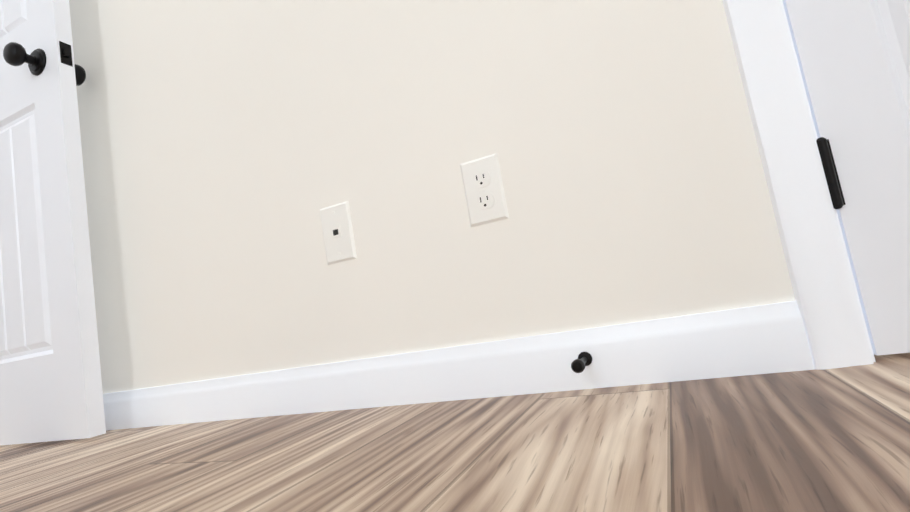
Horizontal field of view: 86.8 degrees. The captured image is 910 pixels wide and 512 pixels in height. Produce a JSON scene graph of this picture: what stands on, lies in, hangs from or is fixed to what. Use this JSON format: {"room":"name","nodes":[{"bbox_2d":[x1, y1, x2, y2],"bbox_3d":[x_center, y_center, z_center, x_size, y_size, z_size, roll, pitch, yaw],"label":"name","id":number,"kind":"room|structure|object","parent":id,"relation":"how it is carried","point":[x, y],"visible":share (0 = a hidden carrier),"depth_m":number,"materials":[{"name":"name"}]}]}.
{"room":"empty bedroom","nodes":[
{"label":"empty bedroom","id":0,"kind":"room"},
{"bbox_2d":[69,0,794,393],"bbox_3d":[-0.131,-1.108,1.012,3.435,2.742,0.115,-12,-7,23],"label":"wall","id":1,"kind":"structure","parent":0,"point":[231,148],"depth_m":0.88,"materials":[{"name":"beige paint"}]},
{"bbox_2d":[0,0,105,444],"bbox_3d":[-1.328,-0.516,1.341,0.808,2.032,0.165,-12,-7,22],"label":"entry door","id":2,"kind":"structure","parent":1,"relation":"in","point":[50,381],"depth_m":1.17,"materials":[{"name":"white wood"}]},
{"bbox_2d":[320,201,356,264],"bbox_3d":[-0.234,-0.045,0.953,0.070,0.114,0.008,-12,-7,23],"label":"jack","id":3,"kind":"object","parent":1,"relation":"attached to","point":[338,235],"visible":1,"depth_m":0.95,"materials":[{"name":"white plastic"}]},
{"bbox_2d":[103,300,814,429],"bbox_3d":[-0.513,0.314,1.057,2.168,0.090,0.020,-12,-7,23],"label":"baseboard","id":4,"kind":"structure","parent":1,"relation":"attached to","point":[761,339],"depth_m":0.77,"materials":[{"name":"white wood"}]},
{"bbox_2d":[571,352,591,372],"bbox_3d":[0.186,0.157,0.710,0.022,0.022,0.073,-12,-7,23],"label":"door stop","id":5,"kind":"object","parent":4,"relation":"attached to","point":[581,362],"visible":1,"depth_m":0.68,"materials":[{"name":"black metal"}]},
{"bbox_2d":[460,153,508,226],"bbox_3d":[0.049,-0.113,0.830,0.070,0.114,0.008,-12,-7,23],"label":"electrical outlet","id":6,"kind":"object","parent":1,"relation":"attached to","point":[484,190],"visible":1,"depth_m":0.83,"materials":[{"name":"white plastic"}]},
{"bbox_2d":[723,0,875,369],"bbox_3d":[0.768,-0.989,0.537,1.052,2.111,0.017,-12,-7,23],"label":"door frame","id":7,"kind":"structure","parent":1,"relation":"attached to","point":[817,264],"depth_m":0.62,"materials":[{"name":"white wood"}]},
{"bbox_2d":[782,0,909,355],"bbox_3d":[0.560,-0.913,0.620,0.465,2.032,0.100,-12,-7,23],"label":"closet door","id":8,"kind":"structure","parent":1,"relation":"in","point":[853,57],"depth_m":0.62,"materials":[{"name":"white wood"}]},
{"bbox_2d":[0,353,909,511],"bbox_3d":[-0.760,0.390,0.483,4.835,0.100,5.565,-12,-7,23],"label":"floor","id":9,"kind":"structure","parent":0,"point":[831,440],"depth_m":0.51,"materials":[{"name":"brown wood"}]}
]}

